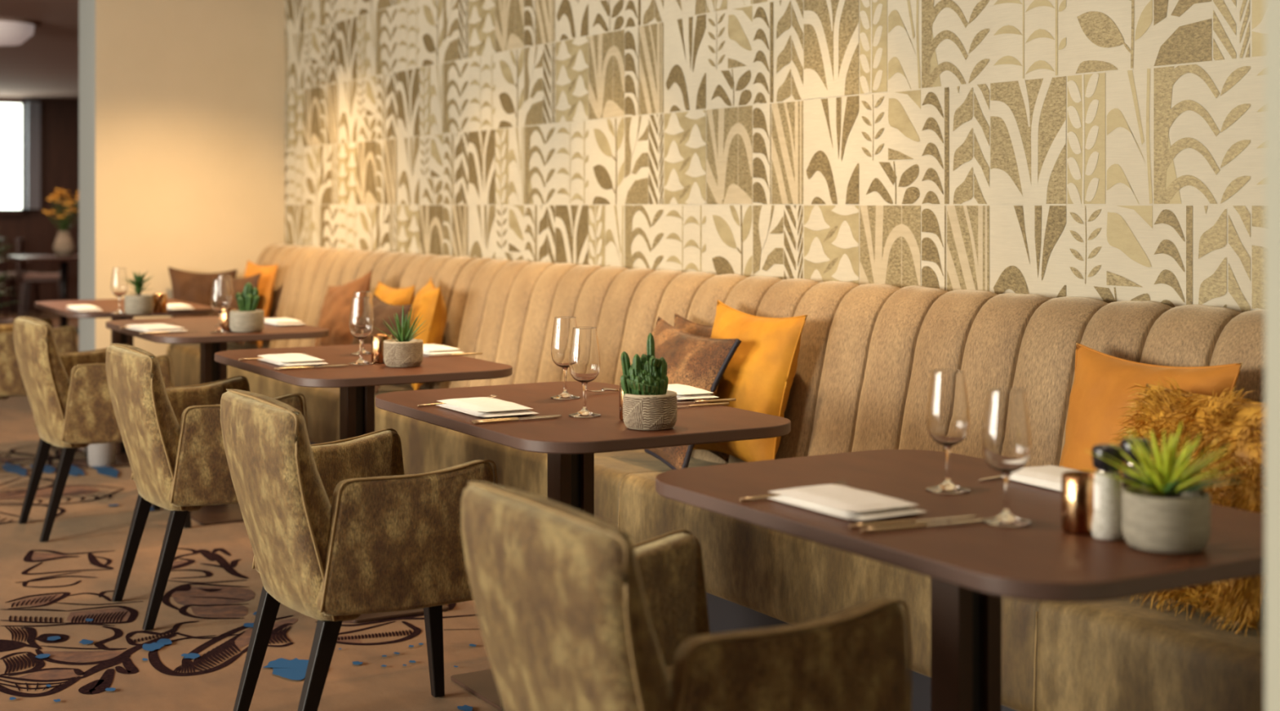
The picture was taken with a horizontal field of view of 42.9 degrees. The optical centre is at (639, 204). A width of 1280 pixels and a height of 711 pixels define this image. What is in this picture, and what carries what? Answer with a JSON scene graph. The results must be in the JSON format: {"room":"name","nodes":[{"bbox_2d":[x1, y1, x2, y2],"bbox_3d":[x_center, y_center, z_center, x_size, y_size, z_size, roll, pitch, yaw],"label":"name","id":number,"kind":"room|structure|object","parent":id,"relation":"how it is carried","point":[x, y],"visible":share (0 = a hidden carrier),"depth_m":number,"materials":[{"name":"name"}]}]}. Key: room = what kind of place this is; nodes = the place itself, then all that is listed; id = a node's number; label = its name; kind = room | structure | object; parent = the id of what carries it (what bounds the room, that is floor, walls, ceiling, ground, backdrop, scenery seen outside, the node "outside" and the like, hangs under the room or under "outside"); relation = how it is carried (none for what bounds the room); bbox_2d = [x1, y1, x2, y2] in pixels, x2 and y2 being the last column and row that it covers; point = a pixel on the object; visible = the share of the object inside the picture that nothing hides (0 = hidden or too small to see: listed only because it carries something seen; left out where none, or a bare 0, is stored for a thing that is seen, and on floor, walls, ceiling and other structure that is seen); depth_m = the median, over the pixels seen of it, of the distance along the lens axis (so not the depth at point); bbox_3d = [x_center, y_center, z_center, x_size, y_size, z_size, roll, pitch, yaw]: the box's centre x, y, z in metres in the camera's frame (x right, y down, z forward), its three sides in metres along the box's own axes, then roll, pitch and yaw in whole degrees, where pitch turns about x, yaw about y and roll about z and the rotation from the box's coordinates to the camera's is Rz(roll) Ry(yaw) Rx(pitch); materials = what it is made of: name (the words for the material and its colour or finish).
{"room":"restaurant","nodes":[
{"label":"restaurant","id":0,"kind":"room"},
{"bbox_2d":[0,96,79,312],"bbox_3d":[-9.481,0.000,17.711,10.500,2.500,0.150,0,0,-30],"label":"wall","id":1,"kind":"structure","parent":0,"point":[59,117],"depth_m":19.12,"materials":[{"name":"brown wood"}]},
{"bbox_2d":[0,101,26,215],"bbox_3d":[-7.886,-0.540,18.501,1.730,1.320,0.085,0,0,-30],"label":"window","id":2,"kind":"structure","parent":1,"relation":"in","point":[13,117],"depth_m":18.87,"materials":[{"name":"white glass"}]},
{"bbox_2d":[26,102,39,208],"bbox_3d":[-7.029,-0.570,18.878,0.150,1.240,0.079,0,0,-30],"label":"curtain","id":3,"kind":"object","parent":2,"relation":"hanging from","point":[33,108],"visible":1,"depth_m":18.88,"materials":[{"name":"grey fabric"}]},
{"bbox_2d":[0,0,79,99],"bbox_3d":[-3.641,-1.300,7.717,10.500,0.100,23.000,0,0,-30],"label":"ceiling","id":4,"kind":"structure","parent":0,"point":[46,64],"depth_m":13.53,"materials":[{"name":"beige paint"}]},
{"bbox_2d":[0,17,40,45],"bbox_3d":[-4.399,-1.165,11.095,0.600,0.170,0.600,0,0,-30],"label":"ceiling light","id":5,"kind":"object","parent":4,"relation":"attached to","point":[13,31],"visible":1,"depth_m":10.98,"materials":[{"name":"white"}]},
{"bbox_2d":[79,0,284,356],"bbox_3d":[-2.708,0.000,9.647,1.098,2.500,0.450,0,0,-30],"label":"wall","id":6,"kind":"structure","parent":0,"point":[182,102],"depth_m":9.43,"materials":[{"name":"beige paint"}]},
{"bbox_2d":[0,311,499,710],"bbox_3d":[-3.641,1.248,7.717,10.500,0.005,23.000,0,0,-30],"label":"floor","id":7,"kind":"structure","parent":0,"point":[65,645],"depth_m":4.84,"materials":[{"name":"beige carpet"}]},
{"bbox_2d":[0,231,19,324],"bbox_3d":[-4.839,0.700,12.011,0.530,1.098,0.578,0,0,-30],"label":"floor plant","id":8,"kind":"object","parent":7,"relation":"on","point":[2,321],"visible":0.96,"depth_m":12.01,"materials":[{"name":"brown plant"}]},
{"bbox_2d":[0,238,40,317],"bbox_3d":[-7.107,0.809,18.337,0.480,0.879,0.510,0,0,31],"label":"dining chair","id":9,"kind":"object","parent":7,"relation":"on","point":[7,281],"visible":0.66,"depth_m":18.07,"materials":[{"name":"brown wood"}]},
{"bbox_2d":[15,237,68,316],"bbox_3d":[-6.603,0.809,18.000,0.510,0.879,0.480,0,0,-13],"label":"dining chair","id":10,"kind":"object","parent":7,"relation":"on","point":[20,243],"visible":0.75,"depth_m":17.79,"materials":[{"name":"brown wood"}]},
{"bbox_2d":[8,254,79,333],"bbox_3d":[-5.624,0.875,15.900,0.900,0.749,0.900,0,0,-30],"label":"dining table","id":11,"kind":"object","parent":7,"relation":"on","point":[64,260],"visible":0.44,"depth_m":15.87,"materials":[{"name":"brown wood"}]},
{"bbox_2d":[41,188,79,256],"bbox_3d":[-5.599,0.171,15.911,0.478,0.655,0.558,0,0,-30],"label":"flower vase","id":12,"kind":"object","parent":11,"relation":"on","point":[64,246],"visible":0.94,"depth_m":15.84,"materials":[{"name":"beige ceramic"}]},
{"bbox_2d":[0,318,88,465],"bbox_3d":[-2.987,0.839,7.845,0.594,0.814,0.598,0,0,-30],"label":"upholstered armchair","id":13,"kind":"object","parent":7,"relation":"on","point":[11,384],"visible":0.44,"depth_m":7.58,"materials":[{"name":"brown fabric"}]},
{"bbox_2d":[87,442,115,466],"bbox_3d":[-2.578,1.162,7.800,0.140,0.174,0.140,0,0,-30],"label":"pot","id":14,"kind":"object","parent":7,"relation":"on","point":[100,455],"visible":0.69,"depth_m":7.75,"materials":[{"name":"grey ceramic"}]},
{"bbox_2d":[13,316,191,542],"bbox_3d":[-2.106,0.839,6.333,0.594,0.814,0.598,0,0,-31],"label":"upholstered armchair","id":15,"kind":"object","parent":7,"relation":"on","point":[68,395],"visible":0.56,"depth_m":6.07,"materials":[{"name":"brown fabric"}]},
{"bbox_2d":[34,298,214,467],"bbox_3d":[-2.586,0.874,8.137,0.690,0.748,1.080,0,0,-30],"label":"table","id":16,"kind":"object","parent":7,"relation":"on","point":[108,306],"visible":0.45,"depth_m":8.00,"materials":[{"name":"brown wood"}]},
{"bbox_2d":[65,304,102,311],"bbox_3d":[-2.627,0.487,7.696,0.120,0.024,0.270,0,0,-30],"label":"folded napkin","id":17,"kind":"object","parent":16,"relation":"on","point":[78,308],"visible":1,"depth_m":7.61,"materials":[{"name":"white fabric"}]},
{"bbox_2d":[111,267,128,313],"bbox_3d":[-2.392,0.395,7.483,0.078,0.208,0.078,0,0,-2],"label":"wine glass","id":18,"kind":"object","parent":16,"relation":"on","point":[119,286],"visible":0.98,"depth_m":7.46,"materials":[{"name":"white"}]},
{"bbox_2d":[111,267,128,296],"bbox_3d":[-2.392,0.356,7.483,0.074,0.131,0.074,0,0,-2],"label":"bowl","id":19,"kind":"object","parent":18,"relation":"on","point":[119,286],"depth_m":7.46,"materials":[{"name":"clear glass"}]},
{"bbox_2d":[120,270,155,315],"bbox_3d":[-2.292,0.399,7.442,0.149,0.201,0.141,0,0,1],"label":"potted succulent","id":20,"kind":"object","parent":16,"relation":"on","point":[134,304],"visible":1,"depth_m":7.40,"materials":[{"name":"concrete"}]},
{"bbox_2d":[124,293,152,315],"bbox_3d":[-2.289,0.456,7.435,0.124,0.087,0.124,0,0,-30],"label":"pot","id":21,"kind":"object","parent":20,"relation":"attached to","point":[134,304],"depth_m":7.38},
{"bbox_2d":[152,293,167,313],"bbox_3d":[-2.215,0.456,7.514,0.066,0.087,0.066,0,0,2],"label":"tealight holder","id":22,"kind":"object","parent":16,"relation":"on","point":[159,300],"visible":1,"depth_m":7.49,"materials":[{"name":"gold"}]},
{"bbox_2d":[167,303,193,310],"bbox_3d":[-2.221,0.487,7.806,0.120,0.024,0.220,0,0,-30],"label":"folded napkin","id":23,"kind":"object","parent":16,"relation":"on","point":[170,306],"visible":0.73,"depth_m":7.73,"materials":[{"name":"white fabric"}]},
{"bbox_2d":[105,343,307,630],"bbox_3d":[-1.337,0.839,5.080,0.594,0.814,0.598,0,0,-30],"label":"upholstered armchair","id":24,"kind":"object","parent":7,"relation":"on","point":[172,438],"visible":0.73,"depth_m":4.81,"materials":[{"name":"brown fabric"}]},
{"bbox_2d":[105,315,328,524],"bbox_3d":[-1.767,0.874,6.750,0.690,0.748,1.080,0,0,-30],"label":"table","id":25,"kind":"object","parent":7,"relation":"on","point":[211,371],"visible":0.58,"depth_m":6.53,"materials":[{"name":"brown wood"}]},
{"bbox_2d":[119,322,174,328],"bbox_3d":[-2.001,0.492,6.620,0.225,0.015,0.022,0,0,-33],"label":"fork","id":26,"kind":"object","parent":25,"relation":"on","point":[174,322],"visible":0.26,"depth_m":6.57,"materials":[{"name":"gold metal"}]},
{"bbox_2d":[125,323,186,332],"bbox_3d":[-1.918,0.487,6.454,0.160,0.024,0.270,0,0,-37],"label":"folded napkin","id":27,"kind":"object","parent":25,"relation":"on","point":[151,327],"visible":0.99,"depth_m":6.39,"materials":[{"name":"white fabric"}]},
{"bbox_2d":[139,330,198,334],"bbox_3d":[-1.829,0.496,6.330,0.230,0.007,0.012,0,0,-33],"label":"table knife","id":28,"kind":"object","parent":25,"relation":"on","point":[140,333],"visible":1,"depth_m":6.31,"materials":[{"name":"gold metal"}]},
{"bbox_2d":[210,279,230,333],"bbox_3d":[-1.639,0.395,6.361,0.078,0.208,0.078,0,0,33],"label":"wine glass","id":29,"kind":"object","parent":25,"relation":"on","point":[220,296],"visible":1,"depth_m":6.33,"materials":[{"name":"clear glass"}]},
{"bbox_2d":[210,279,230,312],"bbox_3d":[-1.639,0.356,6.361,0.074,0.131,0.074,0,0,33],"label":"bowl","id":30,"kind":"object","parent":29,"relation":"on","point":[220,296],"depth_m":6.33,"materials":[{"name":"clear glass"}]},
{"bbox_2d":[214,275,233,325],"bbox_3d":[-1.720,0.395,6.735,0.078,0.208,0.078,0,0,18],"label":"wine glass","id":31,"kind":"object","parent":25,"relation":"on","point":[219,277],"visible":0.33,"depth_m":6.72,"materials":[{"name":"clear glass"}]},
{"bbox_2d":[217,275,233,303],"bbox_3d":[-1.720,0.356,6.735,0.074,0.131,0.074,0,0,18],"label":"bowl","id":32,"kind":"object","parent":31,"relation":"on","point":[219,277],"depth_m":6.72,"materials":[{"name":"clear glass"}]},
{"bbox_2d":[221,307,236,331],"bbox_3d":[-1.633,0.456,6.461,0.066,0.087,0.066,0,0,2],"label":"tealight holder","id":33,"kind":"object","parent":25,"relation":"on","point":[225,315],"visible":0.61,"depth_m":6.43,"materials":[{"name":"gold"}]},
{"bbox_2d":[229,282,264,333],"bbox_3d":[-1.544,0.402,6.397,0.132,0.194,0.132,0,0,-30],"label":"potted cactus","id":34,"kind":"object","parent":25,"relation":"on","point":[246,319],"visible":1,"depth_m":6.36,"materials":[{"name":"concrete"}]},
{"bbox_2d":[229,309,264,333],"bbox_3d":[-1.544,0.457,6.397,0.132,0.084,0.132,0,0,-30],"label":"pot","id":35,"kind":"object","parent":34,"relation":"attached to","point":[241,321],"depth_m":6.34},
{"bbox_2d":[264,317,304,325],"bbox_3d":[-1.488,0.487,6.798,0.120,0.024,0.220,0,0,-30],"label":"folded napkin","id":36,"kind":"object","parent":25,"relation":"on","point":[278,321],"visible":0.98,"depth_m":6.73,"materials":[{"name":"white fabric"}]},
{"bbox_2d":[166,244,479,444],"bbox_3d":[-1.699,0.740,8.298,0.706,1.019,2.887,0,0,-30],"label":"banquette","id":37,"kind":"object","parent":7,"relation":"on","point":[304,273],"visible":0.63,"depth_m":8.29,"materials":[{"name":"fabric"}]},
{"bbox_2d":[168,266,237,317],"bbox_3d":[-2.511,0.573,9.360,0.420,0.437,0.150,0,0,-27],"label":"velvet cushion","id":38,"kind":"object","parent":37,"relation":"on","point":[187,286],"visible":0.32,"depth_m":9.31,"materials":[{"name":"brown fabric"}]},
{"bbox_2d":[208,272,261,346],"bbox_3d":[-2.276,0.583,9.071,0.454,0.418,0.178,0,0,42],"label":"velvet cushion","id":39,"kind":"object","parent":37,"relation":"on","point":[238,283],"visible":0.19,"depth_m":8.98,"materials":[{"name":"brown fabric"}]},
{"bbox_2d":[243,260,278,348],"bbox_3d":[-2.177,0.555,9.187,0.155,0.472,0.478,0,0,-38],"label":"velvet cushion","id":40,"kind":"object","parent":37,"relation":"on","point":[267,279],"visible":0.44,"depth_m":9.04,"materials":[{"name":"orange fabric"}]},
{"bbox_2d":[314,269,373,346],"bbox_3d":[-1.407,0.547,7.679,0.192,0.490,0.520,0,0,-41],"label":"velvet cushion","id":41,"kind":"object","parent":37,"relation":"on","point":[335,313],"visible":0.52,"depth_m":7.59,"materials":[{"name":"brown fabric"}]},
{"bbox_2d":[371,280,415,311],"bbox_3d":[-1.151,0.574,7.412,0.170,0.435,0.444,0,0,-30],"label":"velvet cushion","id":42,"kind":"object","parent":37,"relation":"on","point":[393,296],"visible":0.23,"depth_m":7.32,"materials":[{"name":"orange fabric"}]},
{"bbox_2d":[220,389,503,710],"bbox_3d":[-0.646,0.839,3.803,0.594,0.814,0.598,0,0,-30],"label":"upholstered armchair","id":43,"kind":"object","parent":7,"relation":"on","point":[337,533],"visible":0.88,"depth_m":3.57,"materials":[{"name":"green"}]},
{"bbox_2d":[214,343,512,622],"bbox_3d":[-0.915,0.874,5.268,0.690,0.748,1.080,0,0,-30],"label":"table","id":44,"kind":"object","parent":7,"relation":"on","point":[357,384],"visible":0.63,"depth_m":5.02,"materials":[{"name":"brown wood"}]},
{"bbox_2d":[238,352,306,360],"bbox_3d":[-1.188,0.492,5.269,0.225,0.015,0.022,0,0,-32],"label":"fork","id":45,"kind":"object","parent":44,"relation":"on","point":[255,358],"visible":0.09,"depth_m":5.22,"materials":[{"name":"gold"}]},
{"bbox_2d":[257,353,328,366],"bbox_3d":[-1.097,0.488,5.138,0.150,0.024,0.260,0,0,-30],"label":"folded napkin","id":46,"kind":"object","parent":44,"relation":"on","point":[281,359],"visible":1,"depth_m":5.06,"materials":[{"name":"white fabric"}]},
{"bbox_2d":[274,364,346,369],"bbox_3d":[-1.008,0.496,4.985,0.230,0.007,0.012,0,0,-32],"label":"table knife","id":47,"kind":"object","parent":44,"relation":"on","point":[275,368],"visible":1,"depth_m":4.98,"materials":[{"name":"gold metal"}]},
{"bbox_2d":[277,364,349,370],"bbox_3d":[-0.994,0.496,4.971,0.230,0.007,0.012,0,0,-33],"label":"table knife","id":48,"kind":"object","parent":44,"relation":"on","point":[300,367],"visible":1,"depth_m":4.95,"materials":[{"name":"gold metal"}]},
{"bbox_2d":[348,297,373,364],"bbox_3d":[-0.875,0.395,5.112,0.078,0.208,0.078,0,0,36],"label":"wine glass","id":49,"kind":"object","parent":44,"relation":"on","point":[361,320],"visible":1,"depth_m":5.08,"materials":[{"name":"clear glass"}]},
{"bbox_2d":[349,297,373,338],"bbox_3d":[-0.875,0.356,5.112,0.074,0.131,0.074,0,0,36],"label":"bowl","id":50,"kind":"object","parent":49,"relation":"on","point":[361,320],"depth_m":5.08,"materials":[{"name":"clear glass"}]},
{"bbox_2d":[351,291,373,355],"bbox_3d":[-0.929,0.395,5.452,0.078,0.208,0.078,0,0,-40],"label":"wine glass","id":51,"kind":"object","parent":44,"relation":"on","point":[357,294],"visible":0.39,"depth_m":5.44,"materials":[{"name":"clear glass"}]},
{"bbox_2d":[353,291,373,320],"bbox_3d":[-0.929,0.356,5.452,0.074,0.131,0.074,0,0,-40],"label":"bowl","id":52,"kind":"object","parent":51,"relation":"on","point":[357,294],"depth_m":5.44,"materials":[{"name":"clear glass"}]},
{"bbox_2d":[371,333,391,363],"bbox_3d":[-0.818,0.456,5.158,0.066,0.087,0.066,0,0,2],"label":"tealight holder","id":53,"kind":"object","parent":44,"relation":"on","point":[377,340],"visible":0.8,"depth_m":5.13,"materials":[{"name":"gold metal"}]},
{"bbox_2d":[374,304,426,367],"bbox_3d":[-0.734,0.405,5.042,0.176,0.188,0.162,0,0,-30],"label":"aloe","id":54,"kind":"object","parent":44,"relation":"on","point":[403,351],"visible":1,"depth_m":5.00,"materials":[{"name":"concrete"}]},
{"bbox_2d":[383,338,422,367],"bbox_3d":[-0.733,0.460,5.044,0.122,0.079,0.122,0,0,-30],"label":"pot","id":55,"kind":"object","parent":54,"relation":"attached to","point":[397,353],"depth_m":4.99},
{"bbox_2d":[422,343,463,355],"bbox_3d":[-0.700,0.487,5.498,0.130,0.024,0.220,0,0,-33],"label":"folded napkin","id":56,"kind":"object","parent":44,"relation":"on","point":[428,348],"visible":0.73,"depth_m":5.43,"materials":[{"name":"white fabric"}]},
{"bbox_2d":[422,352,482,356],"bbox_3d":[-0.630,0.496,5.380,0.230,0.007,0.012,0,0,-27],"label":"table knife","id":57,"kind":"object","parent":44,"relation":"on","point":[468,353],"visible":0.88,"depth_m":5.39,"materials":[{"name":"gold metal"}]},
{"bbox_2d":[375,381,791,710],"bbox_3d":[-0.171,0.874,4.023,0.690,0.748,1.080,0,0,-30],"label":"table","id":58,"kind":"object","parent":7,"relation":"on","point":[571,443],"visible":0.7,"depth_m":3.90,"materials":[{"name":"brown laminate"}]},
{"bbox_2d":[417,394,497,407],"bbox_3d":[-0.457,0.492,4.080,0.225,0.015,0.022,0,0,-37],"label":"fork","id":59,"kind":"object","parent":58,"relation":"on","point":[431,404],"visible":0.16,"depth_m":4.04,"materials":[{"name":"gold"}]},
{"bbox_2d":[435,396,537,417],"bbox_3d":[-0.371,0.487,3.936,0.150,0.024,0.270,0,0,-30],"label":"folded napkin","id":60,"kind":"object","parent":58,"relation":"on","point":[482,406],"visible":1,"depth_m":3.87,"materials":[{"name":"white fabric"}]},
{"bbox_2d":[471,414,561,422],"bbox_3d":[-0.283,0.496,3.779,0.230,0.007,0.012,0,0,-30],"label":"table knife","id":61,"kind":"object","parent":58,"relation":"on","point":[555,415],"visible":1,"depth_m":3.77,"materials":[{"name":"gold"}]},
{"bbox_2d":[473,415,562,424],"bbox_3d":[-0.279,0.496,3.758,0.230,0.007,0.012,0,0,-32],"label":"table knife","id":62,"kind":"object","parent":58,"relation":"on","point":[506,420],"visible":1,"depth_m":3.74,"materials":[{"name":"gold metal"}]},
{"bbox_2d":[550,316,580,399],"bbox_3d":[-0.193,0.395,4.210,0.078,0.208,0.078,0,0,-35],"label":"wine glass","id":63,"kind":"object","parent":58,"relation":"on","point":[563,326],"visible":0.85,"depth_m":4.18,"materials":[{"name":"clear glass"}]},
{"bbox_2d":[551,316,577,368],"bbox_3d":[-0.193,0.356,4.210,0.074,0.131,0.074,0,0,-35],"label":"bowl","id":64,"kind":"object","parent":63,"relation":"on","point":[563,326],"depth_m":4.18,"materials":[{"name":"clear glass"}]},
{"bbox_2d":[568,326,600,417],"bbox_3d":[-0.131,0.395,3.856,0.078,0.208,0.078,0,0,-40],"label":"wine glass","id":65,"kind":"object","parent":58,"relation":"on","point":[584,356],"visible":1,"depth_m":3.83,"materials":[{"name":"clear glass"}]},
{"bbox_2d":[568,326,599,382],"bbox_3d":[-0.131,0.356,3.856,0.074,0.131,0.074,0,0,-40],"label":"bowl","id":66,"kind":"object","parent":65,"relation":"on","point":[584,356],"depth_m":3.83,"materials":[{"name":"clear glass"}]},
{"bbox_2d":[586,387,619,391],"bbox_3d":[-0.060,0.492,4.343,0.225,0.015,0.022,0,0,-41],"label":"fork","id":67,"kind":"object","parent":58,"relation":"on","point":[604,389],"visible":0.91,"depth_m":4.31,"materials":[{"name":"gold"}]},
{"bbox_2d":[618,382,623,421],"bbox_3d":[-0.015,0.456,3.776,0.066,0.087,0.066,0,0,-30],"label":"tealight holder","id":68,"kind":"object","parent":58,"relation":"on","point":[620,402],"visible":0.12,"depth_m":3.76,"materials":[{"name":"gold metal"}]},
{"bbox_2d":[620,333,677,430],"bbox_3d":[0.022,0.393,3.647,0.123,0.212,0.122,0,0,36],"label":"potted cactus","id":69,"kind":"object","parent":58,"relation":"on","point":[647,403],"visible":1,"depth_m":3.61,"materials":[{"name":"plant"}]},
{"bbox_2d":[622,390,677,430],"bbox_3d":[0.022,0.460,3.646,0.122,0.079,0.122,0,0,-30],"label":"pot","id":70,"kind":"object","parent":69,"relation":"attached to","point":[642,410],"depth_m":3.60,"materials":[{"name":"beige ceramic"}]},
{"bbox_2d":[666,383,719,400],"bbox_3d":[0.103,0.487,4.253,0.120,0.024,0.220,0,0,-25],"label":"folded napkin","id":71,"kind":"object","parent":58,"relation":"on","point":[683,392],"visible":0.64,"depth_m":4.18,"materials":[{"name":"white fabric"}]},
{"bbox_2d":[676,402,728,407],"bbox_3d":[0.118,0.496,4.010,0.230,0.007,0.012,0,0,-28],"label":"table knife","id":72,"kind":"object","parent":58,"relation":"on","point":[719,403],"visible":0.66,"depth_m":4.03,"materials":[{"name":"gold metal"}]},
{"bbox_2d":[677,398,736,403],"bbox_3d":[0.138,0.496,4.096,0.230,0.007,0.012,0,0,-26],"label":"table knife","id":73,"kind":"object","parent":58,"relation":"on","point":[727,399],"visible":0.7,"depth_m":4.11,"materials":[{"name":"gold metal"}]},
{"bbox_2d":[461,480,911,710],"bbox_3d":[0.066,0.839,2.511,0.594,0.814,0.598,0,0,-30],"label":"upholstered armchair","id":74,"kind":"object","parent":7,"relation":"on","point":[571,615],"visible":1,"depth_m":2.29,"materials":[{"name":"brown"}]},
{"bbox_2d":[665,665,673,681],"bbox_3d":[0.125,0.826,2.546,0.415,0.108,0.450,0,0,-30],"label":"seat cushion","id":75,"kind":"object","parent":74,"relation":"on","point":[668,668],"depth_m":2.70,"materials":[{"name":"brown fabric"}]},
{"bbox_2d":[338,257,1264,710],"bbox_3d":[0.393,0.739,4.718,0.706,1.020,5.400,0,0,-30],"label":"banquette","id":76,"kind":"object","parent":7,"relation":"on","point":[868,354],"visible":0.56,"depth_m":4.30,"materials":[{"name":"fabric"}]},
{"bbox_2d":[351,293,412,395],"bbox_3d":[-1.137,0.592,7.003,0.197,0.398,0.450,0,0,-26],"label":"velvet cushion","id":77,"kind":"object","parent":76,"relation":"on","point":[382,310],"visible":0.3,"depth_m":6.90,"materials":[{"name":"brown fabric"}]},
{"bbox_2d":[408,277,447,390],"bbox_3d":[-0.931,0.557,7.007,0.201,0.468,0.469,0,0,-7],"label":"velvet cushion","id":78,"kind":"object","parent":76,"relation":"on","point":[429,300],"visible":0.44,"depth_m":6.83,"materials":[{"name":"orange fabric"}]},
{"bbox_2d":[643,316,741,470],"bbox_3d":[0.092,0.579,4.995,0.199,0.438,0.537,0,0,-27],"label":"velvet cushion","id":79,"kind":"object","parent":76,"relation":"on","point":[691,360],"visible":0.49,"depth_m":4.87,"materials":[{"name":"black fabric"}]},
{"bbox_2d":[674,312,728,462],"bbox_3d":[0.192,0.571,5.162,0.142,0.442,0.467,0,0,-32],"label":"velvet cushion","id":80,"kind":"object","parent":76,"relation":"on","point":[686,326],"visible":0.13,"depth_m":5.22,"materials":[{"name":"brown fabric"}]},
{"bbox_2d":[693,299,807,462],"bbox_3d":[0.318,0.547,4.934,0.190,0.489,0.515,0,0,-26],"label":"velvet cushion","id":81,"kind":"object","parent":76,"relation":"on","point":[760,374],"visible":0.59,"depth_m":4.79,"materials":[{"name":"orange fabric"}]},
{"bbox_2d":[1058,342,1243,471],"bbox_3d":[1.093,0.557,3.592,0.194,0.468,0.474,0,0,-27],"label":"velvet cushion","id":82,"kind":"object","parent":76,"relation":"on","point":[1101,382],"visible":0.38,"depth_m":3.62,"materials":[{"name":"orange fabric"}]},
{"bbox_2d":[1109,376,1264,636],"bbox_3d":[1.107,0.589,3.230,0.284,0.493,0.505,0,0,-24],"label":"cushion","id":83,"kind":"object","parent":76,"relation":"on","point":[1240,422],"visible":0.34,"depth_m":3.13,"materials":[{"name":"yellow fur"}]},
{"bbox_2d":[655,448,1264,710],"bbox_3d":[0.549,0.874,2.741,0.690,0.748,1.080,0,0,-30],"label":"table","id":84,"kind":"object","parent":7,"relation":"on","point":[970,566],"visible":0.89,"depth_m":2.63,"materials":[{"name":"brown wood"}]},
{"bbox_2d":[739,480,848,502],"bbox_3d":[0.264,0.492,2.794,0.225,0.015,0.022,0,0,-32],"label":"fork","id":85,"kind":"object","parent":84,"relation":"on","point":[761,497],"visible":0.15,"depth_m":2.75,"materials":[{"name":"gold"}]},
{"bbox_2d":[768,484,927,520],"bbox_3d":[0.338,0.487,2.682,0.150,0.024,0.235,0,0,-31],"label":"folded napkin","id":86,"kind":"object","parent":84,"relation":"on","point":[838,500],"visible":1,"depth_m":2.63,"materials":[{"name":"white fabric"}]},
{"bbox_2d":[848,515,977,528],"bbox_3d":[0.431,0.496,2.549,0.230,0.007,0.012,0,0,-22],"label":"table knife","id":87,"kind":"object","parent":84,"relation":"on","point":[913,521],"visible":1,"depth_m":2.54,"materials":[{"name":"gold metal"}]},
{"bbox_2d":[860,518,986,533],"bbox_3d":[0.443,0.496,2.519,0.230,0.007,0.012,0,0,-23],"label":"table knife","id":88,"kind":"object","parent":84,"relation":"on","point":[920,525],"visible":1,"depth_m":2.51,"materials":[{"name":"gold metal"}]},
{"bbox_2d":[925,369,970,493],"bbox_3d":[0.539,0.395,2.848,0.078,0.208,0.078,0,0,-30],"label":"wine glass","id":89,"kind":"object","parent":84,"relation":"on","point":[948,417],"visible":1,"depth_m":2.82,"materials":[{"name":"clear glass"}]},
{"bbox_2d":[926,369,969,445],"bbox_3d":[0.539,0.356,2.848,0.074,0.131,0.074,0,0,-30],"label":"bowl","id":90,"kind":"object","parent":89,"relation":"on","point":[948,417],"depth_m":2.82,"materials":[{"name":"clear glass"}]},
{"bbox_2d":[981,387,1031,526],"bbox_3d":[0.576,0.395,2.562,0.078,0.208,0.078,0,0,-20],"label":"wine glass","id":91,"kind":"object","parent":84,"relation":"on","point":[1006,442],"visible":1,"depth_m":2.54,"materials":[{"name":"clear glass"}]},
{"bbox_2d":[982,387,1030,472],"bbox_3d":[0.576,0.356,2.562,0.074,0.131,0.074,0,0,-20],"label":"bowl","id":92,"kind":"object","parent":91,"relation":"on","point":[1006,442],"depth_m":2.53,"materials":[{"name":"clear glass"}]},
{"bbox_2d":[978,466,1062,480],"bbox_3d":[0.702,0.496,3.002,0.230,0.007,0.012,0,0,-36],"label":"table knife","id":93,"kind":"object","parent":84,"relation":"on","point":[1000,476],"visible":0.37,"depth_m":2.95,"materials":[{"name":"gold metal"}]},
{"bbox_2d":[1000,465,1122,491],"bbox_3d":[0.759,0.487,2.893,0.130,0.024,0.210,0,0,-27],"label":"folded napkin","id":94,"kind":"object","parent":84,"relation":"on","point":[1049,477],"visible":0.46,"depth_m":2.90,"materials":[{"name":"white fabric"}]},
{"bbox_2d":[1061,471,1094,535],"bbox_3d":[0.678,0.456,2.489,0.066,0.087,0.066,0,0,2],"label":"tealight holder","id":95,"kind":"object","parent":84,"relation":"on","point":[1077,486],"visible":0.75,"depth_m":2.46,"materials":[{"name":"gold"}]},
{"bbox_2d":[1091,444,1124,540],"bbox_3d":[0.701,0.430,2.441,0.046,0.138,0.046,0,0,-30],"label":"salt mill","id":96,"kind":"object","parent":84,"relation":"on","point":[1106,525],"visible":0.9,"depth_m":2.42,"materials":[{"name":"white ceramic"}]},
{"bbox_2d":[1120,437,1151,488],"bbox_3d":[0.764,0.430,2.508,0.046,0.138,0.046,0,0,-30],"label":"pepper mill","id":97,"kind":"object","parent":84,"relation":"on","point":[1124,442],"visible":0.29,"depth_m":2.49,"materials":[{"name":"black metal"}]},
{"bbox_2d":[1084,420,1250,553],"bbox_3d":[0.766,0.409,2.370,0.236,0.179,0.232,0,0,27],"label":"potted succulent","id":98,"kind":"object","parent":84,"relation":"on","point":[1166,513],"visible":0.99,"depth_m":2.34,"materials":[{"name":"green plant"}]},
{"bbox_2d":[1121,484,1210,553],"bbox_3d":[0.767,0.459,2.376,0.123,0.081,0.123,0,0,-30],"label":"pot","id":99,"kind":"object","parent":98,"relation":"attached to","point":[1156,518],"depth_m":2.33,"materials":[{"name":"grey ceramic"}]},
{"bbox_2d":[284,0,1264,312],"bbox_3d":[0.991,0.000,4.586,0.182,2.500,12.920,0,0,-30],"label":"wall","id":100,"kind":"structure","parent":0,"point":[1108,151],"depth_m":5.20,"materials":[{"name":"beige paper"}]},
{"bbox_2d":[1264,0,1279,710],"bbox_3d":[1.424,0.000,2.060,1.618,2.500,0.220,0,0,-30],"label":"wall","id":101,"kind":"structure","parent":0,"point":[1272,7],"depth_m":1.74,"materials":[{"name":"beige paint"}]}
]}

